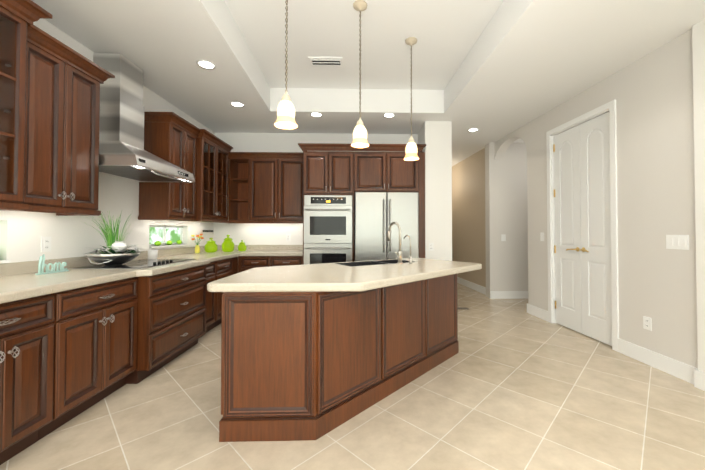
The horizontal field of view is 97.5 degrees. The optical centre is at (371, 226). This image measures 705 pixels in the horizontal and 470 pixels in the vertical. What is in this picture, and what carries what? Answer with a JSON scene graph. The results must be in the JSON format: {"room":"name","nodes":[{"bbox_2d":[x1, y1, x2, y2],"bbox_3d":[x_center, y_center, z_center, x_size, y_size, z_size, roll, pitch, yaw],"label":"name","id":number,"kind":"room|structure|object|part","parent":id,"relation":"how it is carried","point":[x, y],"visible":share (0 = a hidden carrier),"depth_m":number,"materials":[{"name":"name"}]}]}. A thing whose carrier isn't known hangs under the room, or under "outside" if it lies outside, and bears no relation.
{"room":"kitchen","nodes":[
{"label":"kitchen","id":0,"kind":"room"},
{"bbox_2d":[0,18,214,263],"bbox_3d":[-2.574,-0.195,0.824,0.270,2.840,8.850,0,-1,-1],"label":"wall","id":1,"kind":"structure","parent":0,"point":[22,233],"depth_m":2.79,"materials":[{"name":"white paint"}]},
{"bbox_2d":[41,237,50,251],"bbox_3d":[-2.504,0.136,2.376,0.008,0.116,0.072,0,-1,-1],"label":"electrical outlet plate","id":2,"kind":"object","parent":1,"relation":"attached to","point":[45,244],"depth_m":2.37,"materials":[{"name":"white plastic"}]},
{"bbox_2d":[0,28,107,211],"bbox_3d":[-2.319,-0.658,2.172,0.366,1.050,0.613,0,-1,-1],"label":"upper cabinet","id":3,"kind":"object","parent":1,"relation":"attached to","point":[50,100],"depth_m":2.06,"materials":[{"name":"brown wood"}]},
{"bbox_2d":[0,246,204,275],"bbox_3d":[-2.505,0.301,2.568,0.016,0.085,4.948,0,-1,-1],"label":"backsplash","id":4,"kind":"structure","parent":1,"relation":"attached to","point":[29,266],"depth_m":2.52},
{"bbox_2d":[93,53,194,183],"bbox_3d":[-2.200,-1.009,2.938,0.644,1.119,0.860,0,-1,-1],"label":"range hood","id":5,"kind":"object","parent":1,"relation":"attached to","point":[123,153],"visible":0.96,"depth_m":2.79,"materials":[{"name":"silver metal"}]},
{"bbox_2d":[149,227,179,243],"bbox_3d":[-2.613,0.101,2.694,0.001,0.470,3.400,0,-1,-1],"label":"window","id":6,"kind":"structure","parent":1,"relation":"in","point":[156,234],"depth_m":3.88,"materials":[{"name":"glass"}]},
{"bbox_2d":[139,120,203,219],"bbox_3d":[-2.358,-0.634,3.655,0.366,1.050,0.573,0,-1,-1],"label":"upper cabinet","id":7,"kind":"object","parent":1,"relation":"attached to","point":[171,141],"depth_m":3.46,"materials":[{"name":"brown wood"}]},
{"bbox_2d":[214,133,417,244],"bbox_3d":[-1.025,-0.124,5.191,3.595,2.840,0.200,0,-1,-1],"label":"wall","id":8,"kind":"structure","parent":0,"point":[261,233],"depth_m":5.08,"materials":[{"name":"white paint"}]},
{"bbox_2d":[218,244,303,247],"bbox_3d":[-1.787,0.341,5.053,1.550,0.085,0.016,0,-1,-1],"label":"backsplash","id":9,"kind":"structure","parent":8,"relation":"attached to","point":[219,246],"depth_m":5.05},
{"bbox_2d":[244,156,304,223],"bbox_3d":[-1.460,-0.573,4.920,0.905,0.970,0.328,0,-1,-1],"label":"upper cabinet","id":10,"kind":"object","parent":8,"relation":"attached to","point":[273,196],"depth_m":4.76,"materials":[{"name":"brown wood"}]},
{"bbox_2d":[300,144,355,199],"bbox_3d":[-0.631,-0.816,4.786,0.731,0.733,0.648,0,-1,-1],"label":"upper cabinet","id":11,"kind":"object","parent":8,"relation":"attached to","point":[325,169],"depth_m":4.47,"materials":[{"name":"brown wood"}]},
{"bbox_2d":[356,144,419,195],"bbox_3d":[0.210,-0.840,4.808,0.948,0.685,0.648,0,-1,-1],"label":"upper cabinet","id":12,"kind":"object","parent":8,"relation":"attached to","point":[386,172],"depth_m":4.49,"materials":[{"name":"brown wood"}]},
{"bbox_2d":[304,195,352,264],"bbox_3d":[-0.629,0.203,4.671,0.688,1.301,0.668,0,-1,-1],"label":"double oven","id":13,"kind":"object","parent":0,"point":[327,228],"visible":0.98,"depth_m":4.41,"materials":[{"name":"silver metal"}]},
{"bbox_2d":[0,283,704,469],"bbox_3d":[0.756,1.327,3.363,7.300,0.120,13.800,0,-1,-1],"label":"floor","id":14,"kind":"structure","parent":0,"point":[512,384],"depth_m":1.99,"materials":[{"name":"tile"}]},
{"bbox_2d":[0,356,59,464],"bbox_3d":[-2.159,0.808,1.519,0.654,0.857,0.546,0,-1,-1],"label":"base cabinet","id":15,"kind":"object","parent":14,"relation":"on","point":[29,399],"depth_m":1.67,"materials":[{"name":"brown wood"}]},
{"bbox_2d":[60,324,139,425],"bbox_3d":[-2.174,0.818,2.120,0.654,0.857,0.657,0,-1,-1],"label":"base cabinet","id":16,"kind":"object","parent":14,"relation":"on","point":[89,374],"depth_m":2.09,"materials":[{"name":"brown wood"}]},
{"bbox_2d":[0,248,303,379],"bbox_3d":[-1.730,0.370,2.587,1.566,0.052,4.948,0,-1,-1],"label":"countertop","id":17,"kind":"structure","parent":16,"relation":"on","point":[44,316],"depth_m":2.09,"materials":[{"name":"beige stone"}]},
{"bbox_2d":[35,254,68,274],"bbox_3d":[-2.326,0.267,2.254,0.024,0.141,0.220,0,-1,-1],"label":"home sign","id":18,"kind":"object","parent":17,"relation":"on","point":[46,266],"visible":1,"depth_m":2.22,"materials":[{"name":"teal"}]},
{"bbox_2d":[72,259,195,268],"bbox_3d":[-2.153,0.336,2.913,0.548,0.024,0.828,0,-1,-1],"label":"cooktop","id":19,"kind":"object","parent":17,"relation":"in","point":[140,264],"visible":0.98,"depth_m":2.75,"materials":[{"name":"black glass"}]},
{"bbox_2d":[83,209,150,264],"bbox_3d":[-2.225,0.078,2.749,0.497,0.516,0.581,0,-1,-1],"label":"potted plant","id":20,"kind":"object","parent":19,"relation":"on","point":[117,252],"visible":1,"depth_m":2.65,"materials":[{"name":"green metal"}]},
{"bbox_2d":[148,249,157,258],"bbox_3d":[-2.437,0.307,3.436,0.092,0.100,0.092,0,-1,-1],"label":"cup","id":21,"kind":"object","parent":17,"relation":"on","point":[153,254],"visible":0.98,"depth_m":3.40,"materials":[{"name":"white ceramic"}]},
{"bbox_2d":[191,234,203,252],"bbox_3d":[-2.412,0.234,4.285,0.197,0.273,0.210,0,-1,-1],"label":"vase","id":22,"kind":"object","parent":17,"relation":"on","point":[197,248],"visible":1,"depth_m":4.27,"materials":[{"name":"yellow glass"}]},
{"bbox_2d":[204,238,217,252],"bbox_3d":[-2.324,0.268,4.470,0.176,0.210,0.176,0,-1,-1],"label":"jar","id":23,"kind":"object","parent":17,"relation":"on","point":[211,246],"visible":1,"depth_m":4.41,"materials":[{"name":"green glass"}]},
{"bbox_2d":[221,235,234,251],"bbox_3d":[-2.127,0.247,4.576,0.176,0.255,0.176,0,-1,-1],"label":"jar","id":24,"kind":"object","parent":17,"relation":"on","point":[228,245],"visible":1,"depth_m":4.52,"materials":[{"name":"green glass"}]},
{"bbox_2d":[238,240,246,250],"bbox_3d":[-1.996,0.293,4.763,0.128,0.170,0.128,0,-1,-1],"label":"jar","id":25,"kind":"object","parent":17,"relation":"on","point":[242,246],"visible":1,"depth_m":4.72,"materials":[{"name":"green glass"}]},
{"bbox_2d":[140,296,207,381],"bbox_3d":[-2.153,0.831,2.905,0.738,0.857,0.900,0,-1,-1],"label":"base cabinet","id":26,"kind":"object","parent":14,"relation":"on","point":[165,337],"depth_m":2.75,"materials":[{"name":"brown wood"}]},
{"bbox_2d":[208,292,219,330],"bbox_3d":[-2.212,0.841,3.552,0.654,0.857,0.387,0,-1,-1],"label":"base cabinet","id":27,"kind":"object","parent":14,"relation":"on","point":[211,299],"depth_m":3.69,"materials":[{"name":"brown wood"}]},
{"bbox_2d":[216,292,223,325],"bbox_3d":[-2.223,0.848,3.979,0.654,0.857,0.468,0,-1,-1],"label":"base cabinet","id":28,"kind":"object","parent":14,"relation":"on","point":[218,298],"depth_m":3.85,"materials":[{"name":"brown wood"}]},
{"bbox_2d":[280,256,303,265],"bbox_3d":[-1.239,0.861,4.758,0.470,0.857,0.618,0,-1,-1],"label":"base cabinet","id":29,"kind":"object","parent":14,"relation":"on","point":[290,262],"depth_m":4.46,"materials":[{"name":"brown wood"}]},
{"bbox_2d":[215,290,458,441],"bbox_3d":[-0.011,0.826,2.649,1.789,0.857,1.698,0,-1,-1],"label":"kitchen island","id":30,"kind":"object","parent":14,"relation":"on","point":[313,351],"depth_m":1.82,"materials":[{"name":"brown wood"}]},
{"bbox_2d":[207,258,481,291],"bbox_3d":[0.024,0.371,2.689,2.040,0.051,1.760,0,-1,-1],"label":"island countertop","id":31,"kind":"structure","parent":30,"relation":"on","point":[405,273],"depth_m":2.26,"materials":[{"name":"beige stone"}]},
{"bbox_2d":[334,259,413,266],"bbox_3d":[0.049,0.431,3.019,0.848,0.340,0.708,0,-1,-1],"label":"sink","id":32,"kind":"object","parent":31,"relation":"in","point":[389,262],"depth_m":3.02,"materials":[{"name":"grey metal"}]},
{"bbox_2d":[387,222,412,263],"bbox_3d":[0.278,0.150,2.920,0.244,0.397,0.316,0,-1,-1],"label":"faucet","id":33,"kind":"object","parent":31,"relation":"on","point":[399,254],"depth_m":2.92,"materials":[{"name":"silver metal"}]},
{"bbox_2d":[355,192,418,260],"bbox_3d":[0.212,0.401,4.699,0.915,1.775,0.770,0,-1,-1],"label":"fridge","id":34,"kind":"object","parent":14,"relation":"on","point":[377,214],"visible":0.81,"depth_m":4.40,"materials":[{"name":"silver metal"}]},
{"bbox_2d":[31,0,704,165],"bbox_3d":[0.756,-1.903,3.415,7.300,0.660,13.800,0,-1,-1],"label":"ceiling","id":35,"kind":"structure","parent":0,"point":[493,70],"depth_m":3.06,"materials":[{"name":"white paint"}]},
{"bbox_2d":[196,60,215,69],"bbox_3d":[-1.610,-1.576,3.008,0.176,0.006,0.176,0,-1,-1],"label":"recessed light","id":36,"kind":"object","parent":35,"relation":"in","point":[206,64],"visible":1,"depth_m":3.00,"materials":[{"name":"white"}]},
{"bbox_2d":[230,101,244,106],"bbox_3d":[-1.715,-1.561,3.945,0.176,0.006,0.176,0,-1,-1],"label":"recessed light","id":37,"kind":"object","parent":35,"relation":"in","point":[237,104],"visible":1,"depth_m":3.95,"materials":[{"name":"white"}]},
{"bbox_2d":[274,0,297,128],"bbox_3d":[-0.592,-1.306,2.150,0.160,1.212,0.160,0,-1,-1],"label":"pendant light","id":38,"kind":"object","parent":35,"relation":"hanging from","point":[285,114],"visible":1,"depth_m":2.12,"materials":[{"name":"white glass"}]},
{"bbox_2d":[310,112,321,116],"bbox_3d":[-0.768,-1.556,4.290,0.176,0.006,0.176,0,-1,-1],"label":"recessed light","id":39,"kind":"object","parent":35,"relation":"in","point":[314,114],"visible":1,"depth_m":4.28,"materials":[{"name":"white"}]},
{"bbox_2d":[308,57,342,66],"bbox_3d":[-0.518,-1.882,3.531,0.380,0.018,0.180,0,-1,-1],"label":"ceiling vent","id":40,"kind":"object","parent":35,"relation":"in","point":[326,61],"visible":1,"depth_m":3.51,"materials":[{"name":"white metal"}]},
{"bbox_2d":[351,0,368,147],"bbox_3d":[-0.097,-1.298,2.643,0.160,1.212,0.160,0,-1,-1],"label":"pendant light","id":41,"kind":"object","parent":35,"relation":"hanging from","point":[360,136],"visible":1,"depth_m":2.62,"materials":[{"name":"white glass"}]},
{"bbox_2d":[383,113,394,117],"bbox_3d":[0.248,-1.555,4.316,0.176,0.006,0.176,0,-1,-1],"label":"recessed light","id":42,"kind":"object","parent":35,"relation":"in","point":[388,115],"visible":1,"depth_m":4.32,"materials":[{"name":"white"}]},
{"bbox_2d":[404,37,418,160],"bbox_3d":[0.406,-1.290,3.136,0.160,1.212,0.160,0,-1,-1],"label":"pendant light","id":43,"kind":"object","parent":35,"relation":"hanging from","point":[411,151],"visible":1,"depth_m":3.11,"materials":[{"name":"white glass"}]},
{"bbox_2d":[467,128,478,131],"bbox_3d":[1.626,-1.545,4.933,0.176,0.006,0.176,0,-1,-1],"label":"recessed light","id":44,"kind":"object","parent":35,"relation":"in","point":[472,129],"visible":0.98,"depth_m":4.93,"materials":[{"name":"white"}]},
{"bbox_2d":[418,121,451,260],"bbox_3d":[0.915,-0.090,7.312,0.395,2.840,5.560,0,-1,-1],"label":"wall","id":45,"kind":"structure","parent":0,"point":[435,137],"depth_m":4.54,"materials":[{"name":"white paint"}]},
{"bbox_2d":[429,243,433,250],"bbox_3d":[0.876,0.295,4.519,0.072,0.116,0.008,0,-1,-1],"label":"outlet","id":46,"kind":"object","parent":45,"relation":"attached to","point":[431,246],"visible":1,"depth_m":4.52,"materials":[{"name":"white plastic"}]},
{"bbox_2d":[485,142,527,297],"bbox_3d":[3.245,-0.115,5.732,2.200,2.840,0.200,0,-1,-1],"label":"wall","id":47,"kind":"structure","parent":0,"point":[506,208],"depth_m":5.59,"materials":[{"name":"white paint"}]},
{"bbox_2d":[501,234,505,240],"bbox_3d":[2.398,0.202,5.600,0.080,0.120,0.009,0,-1,-1],"label":"light switch","id":48,"kind":"object","parent":47,"relation":"attached to","point":[503,237],"depth_m":5.60,"materials":[{"name":"white plastic"}]},
{"bbox_2d":[490,291,527,298],"bbox_3d":[3.147,1.235,5.600,2.000,0.135,0.016,0,-1,-1],"label":"baseboard","id":49,"kind":"structure","parent":47,"relation":"attached to","point":[508,294],"depth_m":5.57,"materials":[{"name":"white"}]},
{"bbox_2d":[452,19,704,372],"bbox_3d":[2.547,-0.155,3.293,0.195,2.840,13.900,0,-1,-6],"label":"wall","id":50,"kind":"structure","parent":0,"point":[658,95],"depth_m":2.83,"materials":[{"name":"white paint"}]},
{"bbox_2d":[457,277,485,294],"bbox_3d":[1.990,1.272,7.892,0.376,0.135,4.577,0,-1,-1],"label":"baseboard","id":51,"kind":"structure","parent":50,"relation":"attached to","point":[479,288],"depth_m":6.50,"materials":[{"name":"white"}]},
{"bbox_2d":[527,303,547,320],"bbox_3d":[2.368,1.216,4.391,0.072,0.135,0.491,0,-1,-1],"label":"baseboard","id":52,"kind":"structure","parent":50,"relation":"attached to","point":[533,310],"depth_m":4.37,"materials":[{"name":"white"}]},
{"bbox_2d":[540,232,543,240],"bbox_3d":[2.375,0.141,4.291,0.008,0.120,0.070,0,-1,-4],"label":"light switch","id":53,"kind":"object","parent":50,"relation":"attached to","point":[541,233],"depth_m":4.29,"materials":[{"name":"white plastic"}]},
{"bbox_2d":[546,99,618,351],"bbox_3d":[2.517,-0.010,3.657,0.178,2.562,1.039,0,-1,-6],"label":"door frame","id":54,"kind":"structure","parent":50,"relation":"attached to","point":[610,107],"depth_m":3.31,"materials":[{"name":"white wood"}]},
{"bbox_2d":[553,112,611,345],"bbox_3d":[2.457,0.023,3.651,0.180,2.472,0.893,0,-1,-6],"label":"pantry door","id":55,"kind":"structure","parent":50,"relation":"in","point":[583,291],"depth_m":3.59,"materials":[{"name":"white wood"}]},
{"bbox_3d":[2.457,-0.014,3.652,0.110,2.170,0.887,0,-1,-1],"label":"pantry door hardware","id":56,"kind":"part","parent":55,"relation":"part of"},
{"bbox_2d":[643,316,651,330],"bbox_3d":[2.527,0.885,2.826,0.008,0.115,0.072,0,-1,-6],"label":"electrical outlet plate","id":57,"kind":"object","parent":50,"relation":"attached to","point":[647,323],"visible":1,"depth_m":2.82,"materials":[{"name":"white plastic"}]},
{"bbox_2d":[618,338,704,390],"bbox_3d":[2.831,1.141,-0.269,0.514,0.135,6.781,0,-1,-1],"label":"baseboard","id":58,"kind":"structure","parent":50,"relation":"attached to","point":[695,376],"depth_m":2.66,"materials":[{"name":"white"}]},
{"bbox_2d":[666,235,688,249],"bbox_3d":[2.554,0.129,2.578,0.009,0.120,0.170,0,-1,-6],"label":"switch plate","id":59,"kind":"object","parent":50,"relation":"attached to","point":[677,242],"visible":1,"depth_m":2.57,"materials":[{"name":"white plastic"}]}
]}

